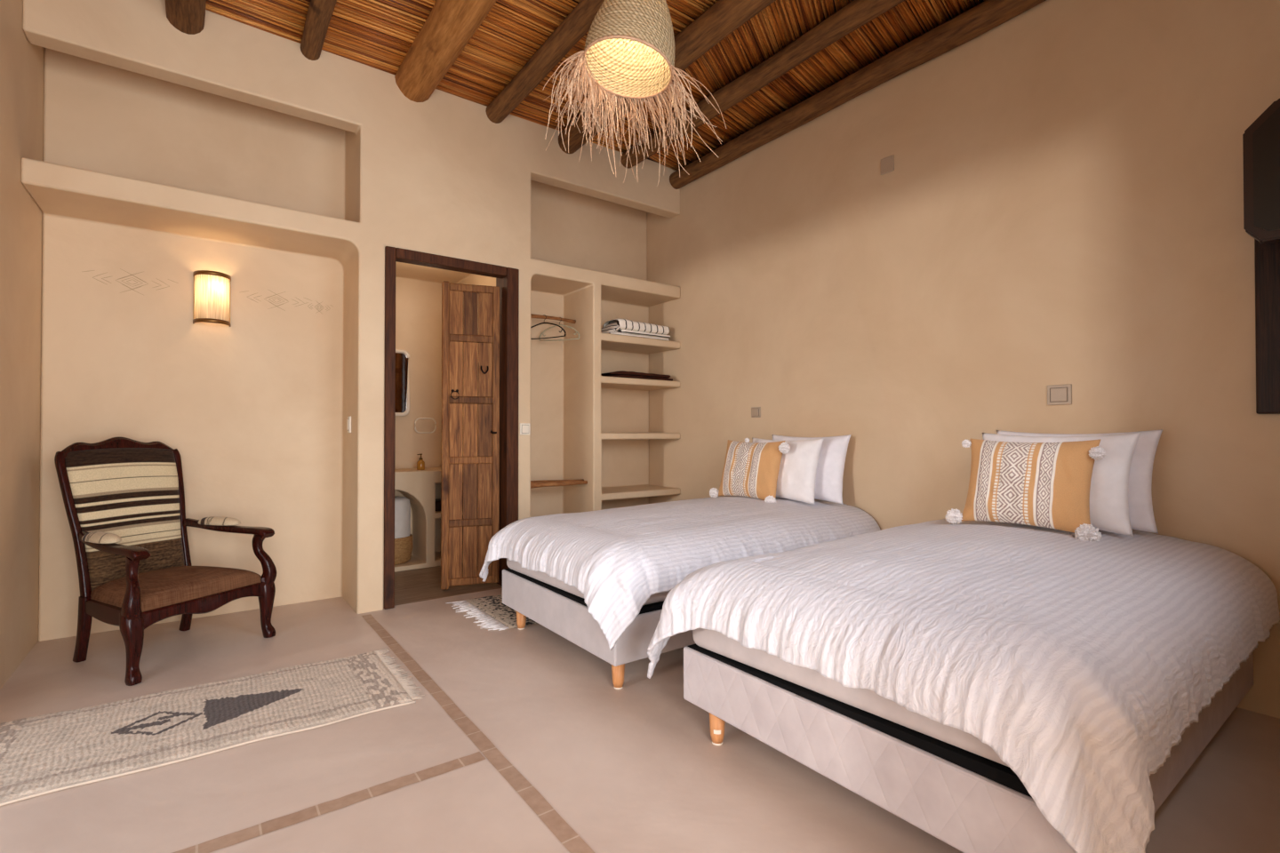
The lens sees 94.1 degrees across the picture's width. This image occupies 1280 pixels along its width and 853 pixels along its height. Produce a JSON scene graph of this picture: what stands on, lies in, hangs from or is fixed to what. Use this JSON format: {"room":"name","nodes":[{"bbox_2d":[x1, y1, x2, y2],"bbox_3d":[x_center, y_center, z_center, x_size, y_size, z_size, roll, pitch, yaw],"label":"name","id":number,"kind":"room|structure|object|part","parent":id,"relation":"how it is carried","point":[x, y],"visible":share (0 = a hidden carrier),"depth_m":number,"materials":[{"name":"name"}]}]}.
{"room":"traditional dwelling","nodes":[
{"label":"traditional dwelling","id":0,"kind":"room"},
{"bbox_2d":[0,0,44,689],"bbox_3d":[-1.644,-0.616,0.843,0.350,3.450,5.900,0,-1,-36],"label":"wall","id":1,"kind":"structure","parent":0,"point":[21,61],"depth_m":2.64,"materials":[{"name":"paint"}]},
{"bbox_2d":[20,0,679,641],"bbox_3d":[-1.682,-0.579,4.424,3.845,3.450,1.594,0,-1,-36],"label":"wall","id":2,"kind":"structure","parent":0,"point":[172,154],"depth_m":3.53,"materials":[{"name":"paint"}]},
{"bbox_2d":[84,268,178,295],"bbox_3d":[-2.746,-0.781,3.220,0.400,0.131,0.002,0,-1,-36],"label":"trim","id":3,"kind":"structure","parent":2,"relation":"attached to","point":[120,268],"depth_m":3.22,"materials":[{"name":"paint"}]},
{"bbox_2d":[192,270,231,327],"bbox_3d":[-2.430,-0.728,3.384,0.176,0.290,0.110,0,-1,-36],"label":"wall sconce","id":4,"kind":"object","parent":2,"relation":"attached to","point":[212,289],"visible":1,"depth_m":3.35,"materials":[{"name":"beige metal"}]},
{"bbox_3d":[-2.525,-0.728,3.374,0.006,0.290,0.014,0,-1,-36],"label":"rail","id":5,"kind":"part","parent":4,"relation":"part of","materials":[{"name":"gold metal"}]},
{"bbox_3d":[-2.392,-0.727,3.472,0.006,0.290,0.014,0,-1,-36],"label":"rail","id":6,"kind":"part","parent":4,"relation":"part of","materials":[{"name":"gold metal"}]},
{"bbox_2d":[241,289,311,311],"bbox_3d":[-2.207,-0.767,3.618,0.380,0.121,0.002,0,-1,-36],"label":"trim","id":7,"kind":"structure","parent":2,"relation":"attached to","point":[268,290],"depth_m":3.62,"materials":[{"name":"paint"}]},
{"bbox_2d":[304,301,332,313],"bbox_3d":[-2.022,-0.751,3.755,0.160,0.081,0.002,0,-1,-36],"label":"trim","id":8,"kind":"structure","parent":2,"relation":"attached to","point":[316,301],"depth_m":3.75,"materials":[{"name":"paint"}]},
{"bbox_2d":[346,416,351,432],"bbox_3d":[-1.777,-0.012,3.636,0.016,0.100,0.060,0,-1,-36],"label":"light switch","id":9,"kind":"object","parent":2,"relation":"attached to","point":[348,420],"visible":1,"depth_m":3.62,"materials":[{"name":"white plastic"}]},
{"bbox_2d":[395,349,410,416],"bbox_3d":[-2.054,-0.360,4.829,0.371,0.551,0.034,0,-1,-36],"label":"wall mirror","id":10,"kind":"object","parent":2,"relation":"attached to","point":[403,404],"visible":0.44,"depth_m":4.90,"materials":[{"name":"white mirror"}]},
{"bbox_2d":[414,417,436,433],"bbox_3d":[-1.806,-0.009,4.995,0.183,0.136,0.056,0,-1,-36],"label":"towel ring","id":11,"kind":"object","parent":2,"relation":"attached to","point":[416,420],"visible":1,"depth_m":4.97,"materials":[{"name":"white plastic"}]},
{"bbox_2d":[383,246,519,609],"bbox_3d":[-1.299,0.008,3.969,0.857,2.165,0.440,0,-1,-36],"label":"door","id":12,"kind":"structure","parent":2,"relation":"in","point":[484,317],"depth_m":4.00,"materials":[{"name":"brown wood"}]},
{"bbox_3d":[-1.232,-0.214,3.962,0.054,0.066,0.012,0,-1,-18],"label":"ring handle","id":13,"kind":"part","parent":12,"relation":"part of","materials":[{"name":"metal"}]},
{"bbox_2d":[520,423,530,434],"bbox_3d":[-0.786,0.018,4.080,0.075,0.080,0.016,0,-1,-36],"label":"light switch","id":14,"kind":"object","parent":2,"relation":"attached to","point":[524,428],"visible":1,"depth_m":4.07,"materials":[{"name":"white plastic"}]},
{"bbox_2d":[530,313,575,323],"bbox_3d":[-0.710,-0.823,4.497,0.503,0.036,0.031,0,-1,-36],"label":"hanging rod","id":15,"kind":"object","parent":2,"relation":"attached to","point":[538,316],"visible":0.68,"depth_m":4.51,"materials":[{"name":"brown wood"}]},
{"bbox_2d":[530,314,566,339],"bbox_3d":[-0.723,-0.751,4.486,0.378,0.181,0.010,0,-1,24],"label":"clothes hanger","id":16,"kind":"object","parent":15,"relation":"hanging from","point":[543,315],"visible":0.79,"depth_m":4.46,"materials":[{"name":"metal"}]},
{"bbox_2d":[538,317,580,341],"bbox_3d":[-0.618,-0.748,4.563,0.337,0.181,0.009,0,-1,16],"label":"clothes hanger","id":17,"kind":"object","parent":15,"relation":"hanging from","point":[559,324],"visible":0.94,"depth_m":4.56,"materials":[{"name":"plastic"}]},
{"bbox_2d":[530,480,587,488],"bbox_3d":[-0.603,0.420,4.338,0.503,0.041,0.044,0,-1,-36],"label":"wooden pole","id":18,"kind":"object","parent":2,"relation":"attached to","point":[545,484],"visible":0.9,"depth_m":4.31,"materials":[{"name":"brown wood"}]},
{"bbox_2d":[600,318,670,340],"bbox_3d":[-0.049,-0.776,4.856,0.605,0.146,0.274,0,-1,-36],"label":"striped blanket","id":19,"kind":"object","parent":2,"relation":"on","point":[619,326],"visible":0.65,"depth_m":4.74,"materials":[{"name":"fabric"}]},
{"bbox_2d":[600,370,672,381],"bbox_3d":[-0.055,-0.406,4.825,0.640,0.059,0.240,0,-1,-36],"label":"throw","id":20,"kind":"object","parent":2,"relation":"on","point":[621,373],"visible":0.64,"depth_m":4.71,"materials":[{"name":"brown fabric"}]},
{"bbox_2d":[205,0,985,170],"bbox_3d":[0.274,-2.199,1.752,4.395,0.125,5.656,0,-1,-36],"label":"ceiling","id":21,"kind":"structure","parent":0,"point":[376,34],"depth_m":3.31,"materials":[{"name":"wicker"}]},
{"bbox_2d":[164,0,206,34],"bbox_3d":[-0.785,-2.080,0.969,0.170,0.162,5.257,0,-1,-36],"label":"ceiling beam","id":22,"kind":"structure","parent":21,"relation":"attached to","point":[188,17],"depth_m":2.89,"materials":[{"name":"brown wood"}]},
{"bbox_2d":[300,0,336,60],"bbox_3d":[-0.344,-2.119,1.296,0.110,0.114,5.258,0,-1,-36],"label":"ceiling beam","id":23,"kind":"structure","parent":21,"relation":"attached to","point":[319,13],"depth_m":3.08,"materials":[{"name":"brown wood"}]},
{"bbox_2d":[394,0,496,102],"bbox_3d":[0.112,-2.138,1.632,0.241,0.240,5.259,0,-1,-36],"label":"ceiling beam","id":24,"kind":"structure","parent":21,"relation":"attached to","point":[450,25],"depth_m":3.17,"materials":[{"name":"brown wood"}]},
{"bbox_2d":[485,0,604,123],"bbox_3d":[0.532,-2.111,1.943,0.134,0.133,5.258,0,-1,-36],"label":"ceiling beam","id":25,"kind":"structure","parent":21,"relation":"attached to","point":[577,24],"depth_m":3.33,"materials":[{"name":"brown wood"}]},
{"bbox_2d":[542,0,726,183],"bbox_3d":[-0.025,-1.646,2.730,0.823,0.974,0.627,0,-1,-6],"label":"pendant lamp","id":26,"kind":"object","parent":21,"relation":"hanging from","point":[612,69],"visible":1,"depth_m":2.72,"materials":[{"name":"wicker"}]},
{"bbox_3d":[-0.047,-1.750,2.617,0.403,0.430,0.399,0,-1,-36],"label":"lamp shade","id":27,"kind":"part","parent":26,"relation":"part of","materials":[{"name":"wicker"}]},
{"bbox_2d":[558,0,775,153],"bbox_3d":[0.976,-2.073,2.271,0.173,0.168,5.259,0,-1,-36],"label":"ceiling beam","id":28,"kind":"structure","parent":21,"relation":"attached to","point":[724,17],"depth_m":3.09,"materials":[{"name":"brown wood"}]},
{"bbox_2d":[620,0,904,168],"bbox_3d":[1.401,-2.083,2.585,0.135,0.130,5.258,0,-1,-36],"label":"ceiling beam","id":29,"kind":"structure","parent":21,"relation":"attached to","point":[857,13],"depth_m":3.38,"materials":[{"name":"brown wood"}]},
{"bbox_2d":[669,0,1046,189],"bbox_3d":[1.791,-2.046,2.872,0.142,0.138,5.258,0,-1,-36],"label":"ceiling beam","id":30,"kind":"structure","parent":21,"relation":"attached to","point":[984,17],"depth_m":3.44,"materials":[{"name":"brown wood"}]},
{"bbox_2d":[0,566,1279,852],"bbox_3d":[-0.187,1.131,2.088,4.195,0.121,6.800,0,-1,-36],"label":"floor","id":31,"kind":"structure","parent":0,"point":[636,767],"depth_m":1.86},
{"bbox_2d":[54,436,276,686],"bbox_3d":[-2.317,0.568,2.893,0.702,1.036,0.673,0,-1,20],"label":"armchair","id":32,"kind":"object","parent":31,"relation":"on","point":[124,498],"visible":1,"depth_m":2.85,"materials":[{"name":"brown wood"}]},
{"bbox_3d":[-2.620,0.464,2.755,0.201,0.698,0.044,0,-1,10],"label":"post","id":33,"kind":"part","parent":32,"relation":"part of","materials":[{"name":"brown wood"}]},
{"bbox_3d":[-2.559,0.931,2.735,0.090,0.307,0.040,0,-1,20],"label":"leg","id":34,"kind":"part","parent":32,"relation":"part of","materials":[{"name":"brown wood"}]},
{"bbox_3d":[-2.339,0.827,2.621,0.455,0.075,0.030,0,-1,29],"label":"rail","id":35,"kind":"part","parent":32,"relation":"part of","materials":[{"name":"brown wood"}]},
{"bbox_3d":[-2.331,0.524,2.616,0.543,0.083,0.064,0,-1,25],"label":"armrest","id":36,"kind":"part","parent":32,"relation":"part of","materials":[{"name":"brown wood"}]},
{"bbox_3d":[-2.620,0.108,3.009,0.055,0.112,0.504,0,-1,20],"label":"crest rail","id":37,"kind":"part","parent":32,"relation":"part of","materials":[{"name":"brown wood"}]},
{"bbox_3d":[-2.534,0.444,2.974,0.192,0.676,0.472,0,-1,20],"label":"backrest","id":38,"kind":"part","parent":32,"relation":"part of","materials":[{"name":"fabric"}]},
{"bbox_3d":[-2.135,0.923,2.501,0.091,0.314,0.067,0,-1,20],"label":"leg","id":39,"kind":"part","parent":32,"relation":"part of","materials":[{"name":"brown wood"}]},
{"bbox_3d":[-2.240,0.752,2.863,0.462,0.111,0.566,0,-1,20],"label":"seat","id":40,"kind":"part","parent":32,"relation":"part of","materials":[{"name":"brown fabric"}]},
{"bbox_3d":[-2.459,0.468,3.195,0.200,0.698,0.044,0,-1,30],"label":"post","id":41,"kind":"part","parent":32,"relation":"part of","materials":[{"name":"brown wood"}]},
{"bbox_3d":[-2.403,0.935,3.163,0.090,0.307,0.040,0,-1,20],"label":"leg","id":42,"kind":"part","parent":32,"relation":"part of","materials":[{"name":"brown wood"}]},
{"bbox_3d":[-2.149,0.529,3.115,0.543,0.083,0.064,0,-1,15],"label":"armrest","id":43,"kind":"part","parent":32,"relation":"part of","materials":[{"name":"brown wood"}]},
{"bbox_3d":[-1.927,0.929,3.070,0.091,0.314,0.067,0,-1,20],"label":"leg","id":44,"kind":"part","parent":32,"relation":"part of","materials":[{"name":"brown wood"}]},
{"bbox_2d":[0,648,424,807],"bbox_3d":[-1.587,1.066,2.224,1.402,0.012,0.729,0,-1,-36],"label":"rug","id":45,"kind":"object","parent":31,"relation":"on","point":[43,755],"visible":1,"depth_m":2.15,"materials":[{"name":"white fabric"}]},
{"bbox_2d":[172,752,485,852],"bbox_3d":[-1.073,1.064,1.521,1.395,0.001,0.059,0,-1,-36],"label":"trim","id":46,"kind":"structure","parent":31,"relation":"on","point":[270,826],"depth_m":1.67,"materials":[{"name":"tile"}]},
{"bbox_2d":[394,467,463,572],"bbox_3d":[-1.874,0.721,4.710,0.932,0.753,0.415,0,-1,-36],"label":"bathroom vanity","id":47,"kind":"structure","parent":31,"relation":"on","point":[422,488],"depth_m":4.64,"materials":[{"name":"paint"}]},
{"bbox_2d":[394,496,413,565],"bbox_3d":[-1.946,0.808,4.646,0.330,0.500,0.330,0,-1,-36],"label":"laundry basket","id":48,"kind":"object","parent":47,"relation":"on","point":[404,545],"visible":0.37,"depth_m":4.57,"materials":[{"name":"fabric"}]},
{"bbox_2d":[416,454,424,470],"bbox_3d":[-1.737,0.279,4.720,0.062,0.129,0.059,0,-1,-36],"label":"soap bottle","id":49,"kind":"object","parent":47,"relation":"on","point":[420,464],"visible":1,"depth_m":4.70,"materials":[{"name":"orange glass"}]},
{"bbox_2d":[435,498,440,511],"bbox_3d":[-1.621,0.641,4.888,0.210,0.080,0.200,0,-1,-36],"label":"box","id":50,"kind":"object","parent":47,"relation":"on","point":[437,500],"visible":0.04,"depth_m":4.77,"materials":[{"name":"brown wood"}]},
{"bbox_2d":[361,614,595,852],"bbox_3d":[-0.090,1.063,1.415,0.053,0.001,5.000,0,-1,-36],"label":"trim","id":51,"kind":"structure","parent":31,"relation":"on","point":[570,839],"depth_m":1.93,"materials":[{"name":"tile"}]},
{"bbox_2d":[445,594,536,631],"bbox_3d":[-0.465,1.082,3.765,1.340,0.014,0.698,0,-1,-36],"label":"rug","id":52,"kind":"object","parent":31,"relation":"on","point":[500,616],"visible":0.24,"depth_m":3.45,"materials":[{"name":"fabric"}]},
{"bbox_2d":[502,568,695,689],"bbox_3d":[0.298,0.932,3.397,1.823,0.306,1.125,0,-1,-36],"label":"bed","id":53,"kind":"object","parent":31,"relation":"on","point":[564,613],"visible":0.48,"depth_m":2.64,"materials":[{"name":"grey fabric"}]},
{"bbox_3d":[-0.636,1.028,3.193,0.056,0.098,0.056,0,-1,-36],"label":"leg","id":54,"kind":"part","parent":53,"relation":"part of","materials":[{"name":"brown wood"}]},
{"bbox_2d":[506,558,670,605],"bbox_3d":[0.299,0.691,3.400,1.809,0.200,1.085,0,-1,-36],"label":"mattress","id":55,"kind":"object","parent":53,"relation":"on","point":[658,597],"visible":0.12,"depth_m":2.83,"materials":[{"name":"fabric"}]},
{"bbox_2d":[479,496,880,650],"bbox_3d":[0.238,0.667,3.376,1.940,0.450,1.342,0,-1,-36],"label":"duvet","id":56,"kind":"object","parent":55,"relation":"on","point":[618,558],"visible":0.91,"depth_m":2.84,"materials":[{"name":"white fabric"}]},
{"bbox_2d":[709,438,790,503],"bbox_3d":[0.696,0.281,3.793,0.185,0.418,0.610,0,-1,-35],"label":"cushion","id":57,"kind":"object","parent":56,"relation":"on","point":[750,469],"visible":0.98,"depth_m":3.71,"materials":[{"name":"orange fabric"}]},
{"bbox_2d":[752,438,823,504],"bbox_3d":[0.888,0.266,3.742,0.169,0.390,0.584,0,-1,-33],"label":"pillow","id":58,"kind":"object","parent":56,"relation":"on","point":[796,477],"visible":0.59,"depth_m":3.57,"materials":[{"name":"white fabric"}]},
{"bbox_2d":[772,434,851,504],"bbox_3d":[1.041,0.256,3.758,0.167,0.411,0.602,0,-1,-39],"label":"pillow","id":59,"kind":"object","parent":56,"relation":"on","point":[828,484],"visible":0.35,"depth_m":3.57,"materials":[{"name":"white fabric"}]},
{"bbox_3d":[-0.090,1.021,2.453,0.056,0.098,0.056,0,-1,-36],"label":"leg","id":60,"kind":"part","parent":53,"relation":"part of","materials":[{"name":"brown wood"}]},
{"bbox_2d":[683,643,1253,852],"bbox_3d":[1.223,0.911,2.172,1.790,0.322,1.185,0,-1,-36],"label":"bed","id":61,"kind":"object","parent":31,"relation":"on","point":[972,803],"visible":0.4,"depth_m":1.54,"materials":[{"name":"fabric"}]},
{"bbox_3d":[0.262,1.016,2.017,0.056,0.098,0.056,0,-1,-36],"label":"leg","id":62,"kind":"part","parent":61,"relation":"part of","materials":[{"name":"brown wood"}]},
{"bbox_2d":[692,628,1008,767],"bbox_3d":[1.224,0.676,2.175,1.776,0.204,1.145,0,-1,-36],"label":"mattress","id":63,"kind":"object","parent":61,"relation":"on","point":[868,700],"visible":0.1,"depth_m":1.61,"materials":[{"name":"fabric"}]},
{"bbox_2d":[647,519,1279,852],"bbox_3d":[1.156,0.671,2.154,1.915,0.502,1.440,0,-1,-36],"label":"duvet","id":64,"kind":"object","parent":63,"relation":"on","point":[1082,665],"visible":0.93,"depth_m":1.54,"materials":[{"name":"white fabric"}]},
{"bbox_2d":[944,438,1106,541],"bbox_3d":[1.618,0.257,2.522,0.188,0.409,0.591,0,-1,-34],"label":"cushion","id":65,"kind":"object","parent":64,"relation":"on","point":[1040,484],"visible":0.98,"depth_m":2.45,"materials":[{"name":"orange fabric"}]},
{"bbox_2d":[982,432,1140,536],"bbox_3d":[1.760,0.226,2.558,0.170,0.400,0.602,0,-1,-33],"label":"pillow","id":66,"kind":"object","parent":64,"relation":"on","point":[1109,483],"visible":0.32,"depth_m":2.35,"materials":[{"name":"white fabric"}]},
{"bbox_2d":[996,429,1162,534],"bbox_3d":[1.883,0.220,2.615,0.167,0.411,0.622,0,-1,-39],"label":"pillow","id":67,"kind":"object","parent":64,"relation":"on","point":[1140,493],"visible":0.22,"depth_m":2.40,"materials":[{"name":"white fabric"}]},
{"bbox_2d":[647,0,1279,719],"bbox_3d":[1.442,-0.587,3.683,0.300,3.450,5.000,0,-1,-36],"label":"wall","id":68,"kind":"structure","parent":0,"point":[1061,203],"depth_m":2.94,"materials":[{"name":"paint"}]},
{"bbox_2d":[751,407,760,417],"bbox_3d":[0.826,-0.102,4.248,0.016,0.075,0.085,0,-1,-36],"label":"light switch","id":69,"kind":"object","parent":68,"relation":"attached to","point":[756,412],"visible":1,"depth_m":4.24,"materials":[{"name":"grey plastic"}]},
{"bbox_2d":[880,154,894,175],"bbox_3d":[1.432,-1.514,3.447,0.011,0.090,0.080,0,-1,-36],"label":"wall plate","id":70,"kind":"object","parent":68,"relation":"attached to","point":[887,164],"visible":1,"depth_m":3.44,"materials":[{"name":"grey plastic"}]},
{"bbox_2d":[1047,384,1071,405],"bbox_3d":[1.934,-0.146,2.749,0.016,0.092,0.098,0,-1,-36],"label":"light switch","id":71,"kind":"object","parent":68,"relation":"attached to","point":[1057,395],"visible":1,"depth_m":2.74,"materials":[{"name":"grey plastic"}]},
{"bbox_2d":[1242,98,1279,244],"bbox_3d":[2.334,-0.865,1.970,0.300,0.470,0.440,0,-1,-36],"label":"television","id":72,"kind":"object","parent":68,"relation":"attached to","point":[1261,139],"visible":1,"depth_m":2.02,"materials":[{"name":"black plastic"}]},
{"bbox_2d":[1254,239,1279,414],"bbox_3d":[2.486,-0.478,2.098,0.224,0.860,0.433,0,-1,-36],"label":"window","id":73,"kind":"structure","parent":68,"relation":"in","point":[1267,257],"depth_m":2.19,"materials":[{"name":"brown wood"}]}
]}

